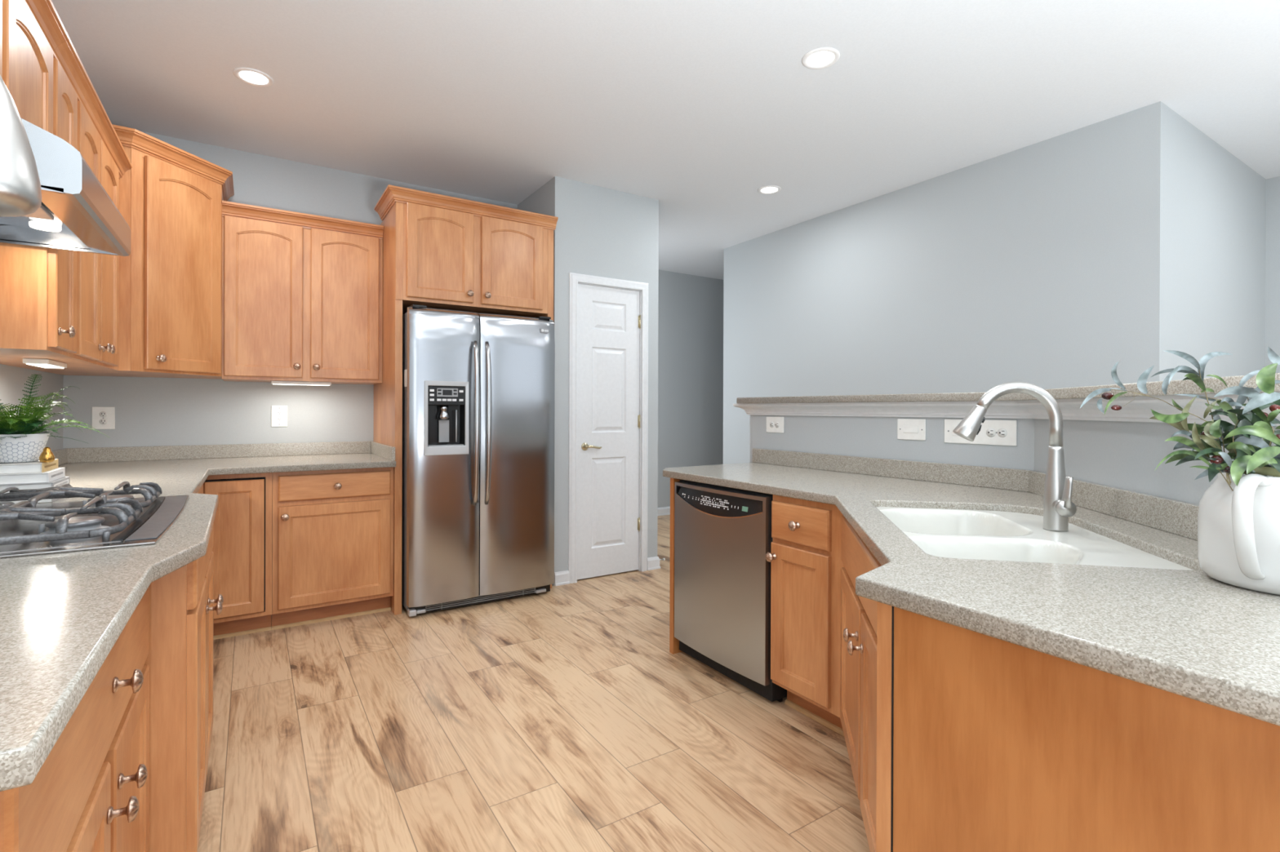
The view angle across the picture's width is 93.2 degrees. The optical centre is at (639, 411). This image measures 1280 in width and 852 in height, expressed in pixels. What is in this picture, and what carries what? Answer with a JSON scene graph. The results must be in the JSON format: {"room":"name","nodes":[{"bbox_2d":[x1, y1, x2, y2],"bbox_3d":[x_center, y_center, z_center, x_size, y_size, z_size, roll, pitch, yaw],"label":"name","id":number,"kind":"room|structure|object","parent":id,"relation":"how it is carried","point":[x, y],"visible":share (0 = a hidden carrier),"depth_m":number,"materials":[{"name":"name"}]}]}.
{"room":"kitchen","nodes":[
{"label":"kitchen","id":0,"kind":"room"},
{"bbox_2d":[0,364,63,450],"bbox_3d":[-1.229,-0.198,0.211,0.120,2.787,7.485,0,0,-33],"label":"wall","id":1,"kind":"structure","parent":0,"point":[13,380],"depth_m":2.88,"materials":[{"name":"grey paint"}]},
{"bbox_2d":[0,0,69,133],"bbox_3d":[-1.697,-0.930,1.404,0.380,0.474,0.904,0,0,-33],"label":"upper cabinet","id":2,"kind":"object","parent":1,"relation":"attached to","point":[30,30],"visible":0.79,"depth_m":1.68,"materials":[{"name":"brown wood"}]},
{"bbox_2d":[0,117,130,256],"bbox_3d":[-1.690,-0.595,1.535,0.526,0.193,0.675,0,0,-33],"label":"range hood","id":3,"kind":"object","parent":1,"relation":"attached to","point":[76,213],"visible":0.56,"depth_m":1.59,"materials":[{"name":"silver metal"}]},
{"bbox_2d":[28,221,61,231],"bbox_3d":[-1.732,-0.537,1.761,0.068,0.012,0.068,0,0,-33],"label":"lamp","id":4,"kind":"object","parent":3,"relation":"on","point":[51,226],"depth_m":1.75,"materials":[{"name":"beige"}]},
{"bbox_2d":[0,38,132,370],"bbox_3d":[-2.261,-0.680,2.288,0.388,0.981,1.189,0,0,-33],"label":"upper cabinet","id":5,"kind":"object","parent":1,"relation":"attached to","point":[56,304],"visible":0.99,"depth_m":2.06,"materials":[{"name":"brown wood"}]},
{"bbox_2d":[22,358,66,368],"bbox_3d":[-2.254,-0.179,2.295,0.070,0.021,0.260,0,0,-33],"label":"light","id":6,"kind":"object","parent":5,"relation":"attached to","point":[45,363],"visible":1,"depth_m":2.21,"materials":[{"name":"white plastic"}]},
{"bbox_2d":[51,441,370,466],"bbox_3d":[-1.482,0.251,2.141,1.541,0.080,3.723,0,0,-33],"label":"backsplash","id":7,"kind":"structure","parent":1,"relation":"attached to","point":[64,455],"depth_m":3.61,"materials":[{"name":"grey stone"}]},
{"bbox_2d":[62,130,517,448],"bbox_3d":[-2.079,-0.208,4.042,2.595,2.787,0.120,0,0,-33],"label":"wall","id":8,"kind":"structure","parent":0,"point":[150,411],"depth_m":3.75,"materials":[{"name":"grey paint"}]},
{"bbox_2d":[91,406,115,429],"bbox_3d":[-2.996,0.039,3.376,0.098,0.126,0.009,0,0,-33],"label":"power outlet","id":9,"kind":"object","parent":8,"relation":"attached to","point":[102,417],"visible":1,"depth_m":3.38,"materials":[{"name":"white plastic"}]},
{"bbox_2d":[99,411,106,417],"bbox_3d":[-2.995,0.019,3.374,0.033,0.033,0.002,0,0,-33],"label":"socket","id":10,"kind":"object","parent":9,"relation":"attached to","point":[102,414],"depth_m":3.37,"materials":[{"name":"white plastic"}]},
{"bbox_2d":[99,418,106,424],"bbox_3d":[-2.995,0.059,3.374,0.033,0.033,0.002,0,0,-33],"label":"socket","id":11,"kind":"object","parent":9,"relation":"attached to","point":[102,421],"depth_m":3.37,"materials":[{"name":"white plastic"}]},
{"bbox_2d":[22,124,234,378],"bbox_3d":[-2.602,-0.763,3.173,0.767,1.141,0.767,0,0,-33],"label":"upper cabinet","id":12,"kind":"object","parent":8,"relation":"attached to","point":[170,286],"visible":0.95,"depth_m":3.06,"materials":[{"name":"brown wood"}]},
{"bbox_2d":[271,405,287,426],"bbox_3d":[-2.285,0.033,3.833,0.088,0.135,0.009,0,0,-33],"label":"power outlet","id":13,"kind":"object","parent":8,"relation":"attached to","point":[278,413],"visible":1,"depth_m":3.83,"materials":[{"name":"white plastic"}]},
{"bbox_2d":[276,410,282,422],"bbox_3d":[-2.284,0.033,3.831,0.033,0.068,0.002,0,0,-33],"label":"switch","id":14,"kind":"object","parent":13,"relation":"attached to","point":[279,413],"depth_m":3.83,"materials":[{"name":"white plastic"}]},
{"bbox_2d":[222,200,383,384],"bbox_3d":[-2.068,-0.674,3.739,0.841,0.988,0.388,0,0,-33],"label":"upper cabinet","id":15,"kind":"object","parent":8,"relation":"attached to","point":[302,292],"visible":1,"depth_m":3.59,"materials":[{"name":"brown wood"}]},
{"bbox_2d":[271,380,331,386],"bbox_3d":[-2.071,-0.169,3.702,0.320,0.021,0.070,0,0,-33],"label":"light","id":16,"kind":"object","parent":15,"relation":"attached to","point":[283,383],"visible":0.99,"depth_m":3.67,"materials":[{"name":"white plastic"}]},
{"bbox_2d":[373,184,558,320],"bbox_3d":[-1.189,-0.900,4.036,1.056,0.776,0.758,0,0,-33],"label":"upper cabinet","id":17,"kind":"object","parent":8,"relation":"attached to","point":[452,253],"visible":1,"depth_m":3.73,"materials":[{"name":"brown wood"}]},
{"bbox_2d":[517,181,548,215],"bbox_3d":[-0.786,-0.205,4.523,0.100,2.787,0.709,0,0,-33],"label":"wall","id":18,"kind":"structure","parent":0,"point":[537,202],"depth_m":4.35,"materials":[{"name":"grey paint"}]},
{"bbox_2d":[197,515,870,851],"bbox_3d":[1.476,1.248,3.986,9.200,0.100,11.300,0,0,-33],"label":"floor","id":19,"kind":"structure","parent":0,"point":[564,718],"depth_m":2.17,"materials":[{"name":"brown wood"}]},
{"bbox_2d":[0,586,149,851],"bbox_3d":[-1.108,0.763,0.809,0.678,0.864,0.954,0,0,-33],"label":"base cabinet","id":20,"kind":"object","parent":19,"relation":"on","point":[91,793],"visible":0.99,"depth_m":0.93,"materials":[{"name":"brown wood"}]},
{"bbox_2d":[144,523,223,851],"bbox_3d":[-1.584,0.759,1.621,0.771,0.864,0.924,0,0,-33],"label":"base cabinet","id":21,"kind":"object","parent":19,"relation":"on","point":[180,660],"visible":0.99,"depth_m":1.41,"materials":[{"name":"brown wood"}]},
{"bbox_2d":[197,484,203,493],"bbox_3d":[-2.157,0.756,2.441,0.678,0.864,1.070,0,0,-33],"label":"base cabinet","id":22,"kind":"object","parent":19,"relation":"on","point":[201,491],"visible":0.02,"depth_m":2.78,"materials":[{"name":"brown wood"}]},
{"bbox_2d":[203,472,272,639],"bbox_3d":[-2.261,0.754,3.408,0.304,0.864,0.701,0,0,-33],"label":"base cabinet","id":23,"kind":"object","parent":19,"relation":"on","point":[242,549],"visible":0.66,"depth_m":3.14,"materials":[{"name":"brown wood"}]},
{"bbox_2d":[271,466,393,630],"bbox_3d":[-1.872,0.755,3.647,0.606,0.864,0.758,0,0,-33],"label":"base cabinet","id":24,"kind":"object","parent":19,"relation":"on","point":[332,531],"visible":0.99,"depth_m":3.36,"materials":[{"name":"brown wood"}]},
{"bbox_2d":[0,440,395,791],"bbox_3d":[-1.475,0.268,2.147,1.563,0.115,3.725,0,0,-33],"label":"countertop","id":25,"kind":"structure","parent":24,"relation":"on","point":[62,615],"depth_m":1.06,"materials":[{"name":"grey stone"}]},
{"bbox_2d":[8,498,58,503],"bbox_3d":[-2.027,0.273,1.932,0.261,0.031,0.200,0,0,-33],"label":"book","id":26,"kind":"object","parent":25,"relation":"on","point":[49,500],"visible":0.13,"depth_m":1.91,"materials":[{"name":"grey paper"}]},
{"bbox_2d":[0,476,69,495],"bbox_3d":[-2.025,0.242,1.933,0.261,0.031,0.210,0,0,-33],"label":"book","id":27,"kind":"object","parent":26,"relation":"on","point":[65,480],"visible":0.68,"depth_m":1.90,"materials":[{"name":"grey paper"}]},
{"bbox_2d":[0,467,65,484],"bbox_3d":[-2.038,0.210,1.930,0.261,0.031,0.200,0,0,-33],"label":"book","id":28,"kind":"object","parent":27,"relation":"on","point":[51,475],"visible":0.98,"depth_m":1.90,"materials":[{"name":"white paper"}]},
{"bbox_2d":[0,458,57,474],"bbox_3d":[-2.051,0.179,1.922,0.261,0.030,0.190,0,0,-33],"label":"book","id":29,"kind":"object","parent":28,"relation":"on","point":[36,466],"visible":0.95,"depth_m":1.90,"materials":[{"name":"grey paper"}]},
{"bbox_2d":[39,447,54,462],"bbox_3d":[-1.904,0.140,1.941,0.037,0.049,0.037,0,0,-33],"label":"pear ornament","id":30,"kind":"object","parent":29,"relation":"on","point":[46,455],"visible":1,"depth_m":1.93,"materials":[{"name":"gold metal"}]},
{"bbox_2d":[0,373,107,462],"bbox_3d":[-1.982,0.019,1.937,0.341,0.288,0.306,0,0,12],"label":"potted fern","id":31,"kind":"object","parent":29,"relation":"on","point":[19,441],"visible":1,"depth_m":1.92,"materials":[{"name":"plant"}]},
{"bbox_2d":[0,432,49,462],"bbox_3d":[-2.001,0.118,1.942,0.153,0.090,0.153,0,0,-33],"label":"pot","id":32,"kind":"object","parent":31,"relation":"attached to","point":[15,447],"depth_m":1.91,"materials":[{"name":"ceramic"}]},
{"bbox_2d":[0,481,188,558],"bbox_3d":[-1.531,0.256,1.543,0.575,0.071,0.860,0,0,-33],"label":"gas cooktop","id":33,"kind":"object","parent":25,"relation":"in","point":[111,519],"visible":1,"depth_m":1.44,"materials":[{"name":"silver metal"}]},
{"bbox_2d":[373,202,402,615],"bbox_3d":[-1.607,-0.013,3.837,0.040,2.400,0.732,0,0,-33],"label":"panel","id":34,"kind":"object","parent":19,"relation":"on","point":[388,394],"visible":0.64,"depth_m":3.56,"materials":[{"name":"brown wood"}]},
{"bbox_2d":[401,304,555,617],"bbox_3d":[-1.131,0.283,3.986,0.900,1.788,0.913,0,0,-33],"label":"refrigerator","id":35,"kind":"object","parent":19,"relation":"on","point":[477,489],"visible":0.99,"depth_m":3.61,"materials":[{"name":"silver metal"}]},
{"bbox_2d":[669,478,682,654],"bbox_3d":[0.449,0.763,3.169,0.697,0.864,0.030,0,0,-33],"label":"end panel","id":36,"kind":"object","parent":19,"relation":"on","point":[673,642],"visible":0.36,"depth_m":2.98,"materials":[{"name":"brown wood"}]},
{"bbox_2d":[674,480,786,702],"bbox_3d":[0.585,0.769,2.851,0.618,0.855,0.632,0,0,-33],"label":"dishwasher","id":37,"kind":"object","parent":19,"relation":"on","point":[722,535],"visible":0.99,"depth_m":2.63,"materials":[{"name":"silver metal"}]},
{"bbox_2d":[765,494,844,736],"bbox_3d":[0.835,0.766,2.417,0.608,0.864,0.352,0,0,-33],"label":"base cabinet","id":38,"kind":"object","parent":19,"relation":"on","point":[806,562],"visible":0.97,"depth_m":2.27,"materials":[{"name":"brown wood"}]},
{"bbox_2d":[662,448,1279,726],"bbox_3d":[0.941,0.278,1.585,1.257,0.115,3.839,0,0,-10],"label":"countertop","id":39,"kind":"structure","parent":38,"relation":"on","point":[1194,635],"depth_m":1.05,"materials":[{"name":"grey stone"}]},
{"bbox_2d":[952,381,1076,531],"bbox_3d":[1.012,0.120,1.641,0.285,0.402,0.108,0,0,12],"label":"faucet","id":40,"kind":"object","parent":39,"relation":"on","point":[1058,505],"visible":1,"depth_m":1.63,"materials":[{"name":"silver metal"}]},
{"bbox_2d":[875,506,1193,570],"bbox_3d":[0.941,0.432,1.585,0.560,0.220,0.850,0,0,12],"label":"sink","id":41,"kind":"object","parent":39,"relation":"in","point":[962,534],"visible":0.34,"depth_m":1.54,"materials":[{"name":"white ceramic"}]},
{"bbox_2d":[1197,472,1279,595],"bbox_3d":[1.095,0.203,1.047,0.237,0.198,0.212,0,0,11],"label":"vase","id":42,"kind":"object","parent":39,"relation":"on","point":[1238,530],"visible":0.94,"depth_m":0.99,"materials":[{"name":"white ceramic"}]},
{"bbox_2d":[1080,346,1279,491],"bbox_3d":[0.971,0.087,1.054,0.292,0.389,0.309,0,0,-33],"label":"plant","id":43,"kind":"object","parent":42,"relation":"in","point":[1248,454],"visible":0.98,"depth_m":1.02,"materials":[{"name":"green plant"}]},
{"bbox_2d":[840,515,881,851],"bbox_3d":[0.635,0.767,1.634,0.153,0.864,1.014,0,0,12],"label":"base cabinet","id":44,"kind":"object","parent":19,"relation":"on","point":[859,615],"visible":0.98,"depth_m":1.67,"materials":[{"name":"brown wood"}]},
{"bbox_2d":[875,601,1279,851],"bbox_3d":[0.875,0.770,0.456,0.072,0.864,1.550,0,0,-33],"label":"base cabinet","id":45,"kind":"object","parent":19,"relation":"on","point":[985,744],"visible":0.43,"depth_m":0.86,"materials":[{"name":"brown wood"}]},
{"bbox_2d":[548,176,658,586],"bbox_3d":[-0.250,-0.203,4.387,0.855,2.787,0.100,0,0,-33],"label":"wall","id":46,"kind":"structure","parent":0,"point":[599,231],"depth_m":4.28,"materials":[{"name":"grey paint"}]},
{"bbox_2d":[554,570,569,586],"bbox_3d":[-0.534,1.145,4.140,0.105,0.090,0.018,0,0,-33],"label":"baseboard","id":47,"kind":"structure","parent":46,"relation":"attached to","point":[561,578],"depth_m":4.14,"materials":[{"name":"white paint"}]},
{"bbox_2d":[568,272,648,583],"bbox_3d":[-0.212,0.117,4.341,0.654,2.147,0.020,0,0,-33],"label":"trim","id":48,"kind":"structure","parent":46,"relation":"attached to","point":[574,278],"depth_m":4.19,"materials":[{"name":"white paint"}]},
{"bbox_2d":[577,283,640,579],"bbox_3d":[-0.218,0.145,4.356,0.524,2.071,0.084,0,0,-33],"label":"door","id":49,"kind":"structure","parent":46,"relation":"in","point":[609,319],"depth_m":4.36,"materials":[{"name":"white paint"}]},
{"bbox_2d":[51,0,1279,279],"bbox_3d":[1.486,-1.639,3.981,9.200,0.100,11.300,0,0,-33],"label":"ceiling","id":50,"kind":"structure","parent":0,"point":[695,108],"depth_m":2.97,"materials":[{"name":"paint"}]},
{"bbox_2d":[0,75,41,216],"bbox_3d":[-0.984,-0.945,0.909,0.123,1.294,0.123,0,0,-33],"label":"pendant","id":51,"kind":"object","parent":50,"relation":"hanging from","point":[20,192],"visible":1,"depth_m":0.91,"materials":[{"name":"silver metal"}]},
{"bbox_2d":[232,66,274,86],"bbox_3d":[-1.848,-1.596,2.894,0.166,0.006,0.166,0,0,-33],"label":"recessed light","id":52,"kind":"object","parent":50,"relation":"in","point":[250,76],"visible":1,"depth_m":2.89,"materials":[{"name":"white plastic"}]},
{"bbox_2d":[757,185,781,194],"bbox_3d":[0.930,-1.589,4.348,0.166,0.006,0.166,0,0,-33],"label":"recessed light","id":53,"kind":"object","parent":50,"relation":"in","point":[768,189],"visible":1,"depth_m":4.35,"materials":[{"name":"white plastic"}]},
{"bbox_2d":[801,47,839,69],"bbox_3d":[0.814,-1.586,2.724,0.166,0.006,0.166,0,0,-33],"label":"recessed light","id":54,"kind":"object","parent":50,"relation":"in","point":[824,59],"visible":1,"depth_m":2.72,"materials":[{"name":"white plastic"}]},
{"bbox_2d":[657,270,723,507],"bbox_3d":[1.324,-0.203,7.639,5.510,2.787,0.120,0,0,-33],"label":"wall","id":55,"kind":"structure","parent":0,"point":[691,307],"depth_m":7.08,"materials":[{"name":"grey paint"}]},
{"bbox_2d":[657,506,670,515],"bbox_3d":[1.356,1.145,7.584,5.310,0.090,0.018,0,0,-33],"label":"baseboard","id":56,"kind":"structure","parent":55,"relation":"attached to","point":[665,510],"depth_m":6.88,"materials":[{"name":"white paint"}]},
{"bbox_2d":[723,101,1266,464],"bbox_3d":[2.540,-0.194,5.036,1.910,2.787,3.395,0,0,-33],"label":"wall","id":57,"kind":"structure","parent":0,"point":[1130,237],"depth_m":3.79,"materials":[{"name":"grey paint"}]},
{"bbox_2d":[749,415,1279,505],"bbox_3d":[1.372,0.582,1.820,0.629,1.238,3.735,0,0,-14],"label":"wall","id":58,"kind":"structure","parent":0,"point":[1121,455],"depth_m":2.23,"materials":[{"name":"grey paint"}]},
{"bbox_2d":[766,417,784,433],"bbox_3d":[0.747,0.076,3.348,0.009,0.088,0.134,0,0,-33],"label":"power outlet","id":59,"kind":"object","parent":58,"relation":"attached to","point":[774,424],"visible":1,"depth_m":3.34,"materials":[{"name":"white plastic"}]},
{"bbox_2d":[769,422,773,427],"bbox_3d":[0.734,0.076,3.364,0.002,0.033,0.033,0,0,-33],"label":"socket","id":60,"kind":"object","parent":59,"relation":"attached to","point":[771,424],"depth_m":3.36,"materials":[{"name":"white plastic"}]},
{"bbox_2d":[774,422,779,427],"bbox_3d":[0.756,0.076,3.330,0.002,0.033,0.033,0,0,-33],"label":"socket","id":61,"kind":"object","parent":59,"relation":"attached to","point":[776,424],"depth_m":3.33,"materials":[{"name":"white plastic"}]},
{"bbox_2d":[897,418,925,440],"bbox_3d":[1.191,0.081,2.657,0.010,0.092,0.135,0,0,-33],"label":"light switch","id":62,"kind":"object","parent":58,"relation":"attached to","point":[907,428],"visible":1,"depth_m":2.65,"materials":[{"name":"white plastic"}]},
{"bbox_2d":[752,448,1198,540],"bbox_3d":[1.304,0.261,1.781,0.513,0.080,3.611,0,0,-13],"label":"backsplash","id":63,"kind":"structure","parent":58,"relation":"attached to","point":[1171,516],"depth_m":2.29,"materials":[{"name":"grey stone"}]},
{"bbox_2d":[944,419,1017,446],"bbox_3d":[1.352,0.084,2.406,0.010,0.098,0.282,0,0,-33],"label":"outlet","id":64,"kind":"object","parent":58,"relation":"attached to","point":[998,433],"visible":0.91,"depth_m":2.37,"materials":[{"name":"white plastic"}]},
{"bbox_2d":[986,427,995,437],"bbox_3d":[1.374,0.084,2.368,0.002,0.036,0.036,0,0,-33],"label":"socket","id":65,"kind":"object","parent":64,"relation":"attached to","point":[990,432],"depth_m":2.37,"materials":[{"name":"white plastic"}]},
{"bbox_2d":[997,428,1007,437],"bbox_3d":[1.397,0.084,2.333,0.002,0.036,0.036,0,0,-33],"label":"socket","id":66,"kind":"object","parent":64,"relation":"attached to","point":[1002,433],"depth_m":2.33,"materials":[{"name":"white plastic"}]},
{"bbox_2d":[733,391,1279,426],"bbox_3d":[1.269,-0.004,1.815,0.582,0.066,3.825,0,0,-14],"label":"trim","id":67,"kind":"structure","parent":58,"relation":"attached to","point":[1139,410],"depth_m":2.26,"materials":[{"name":"white paint"}]},
{"bbox_2d":[736,373,1279,403],"bbox_3d":[1.444,-0.054,1.864,0.984,0.034,3.854,0,0,-13],"label":"bar ledge","id":68,"kind":"object","parent":58,"relation":"on","point":[1188,386],"visible":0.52,"depth_m":1.93,"materials":[{"name":"grey stone"}]},
{"bbox_2d":[1264,176,1279,373],"bbox_3d":[5.411,-0.180,2.448,0.120,2.787,4.065,0,0,-33],"label":"wall","id":69,"kind":"structure","parent":0,"point":[1272,200],"depth_m":4.09,"materials":[{"name":"grey paint"}]},
{"bbox_3d":[-0.439,-0.205,5.380,0.100,2.787,1.774,0,0,-33],"label":"wall","id":70,"kind":"structure","parent":0,"visible":0},
{"bbox_2d":[647,556,660,570],"bbox_3d":[-0.402,1.143,5.339,0.113,0.090,1.892,0,0,-33],"label":"baseboard","id":71,"kind":"structure","parent":70,"relation":"attached to","point":[653,563],"depth_m":4.54,"materials":[{"name":"white paint"}]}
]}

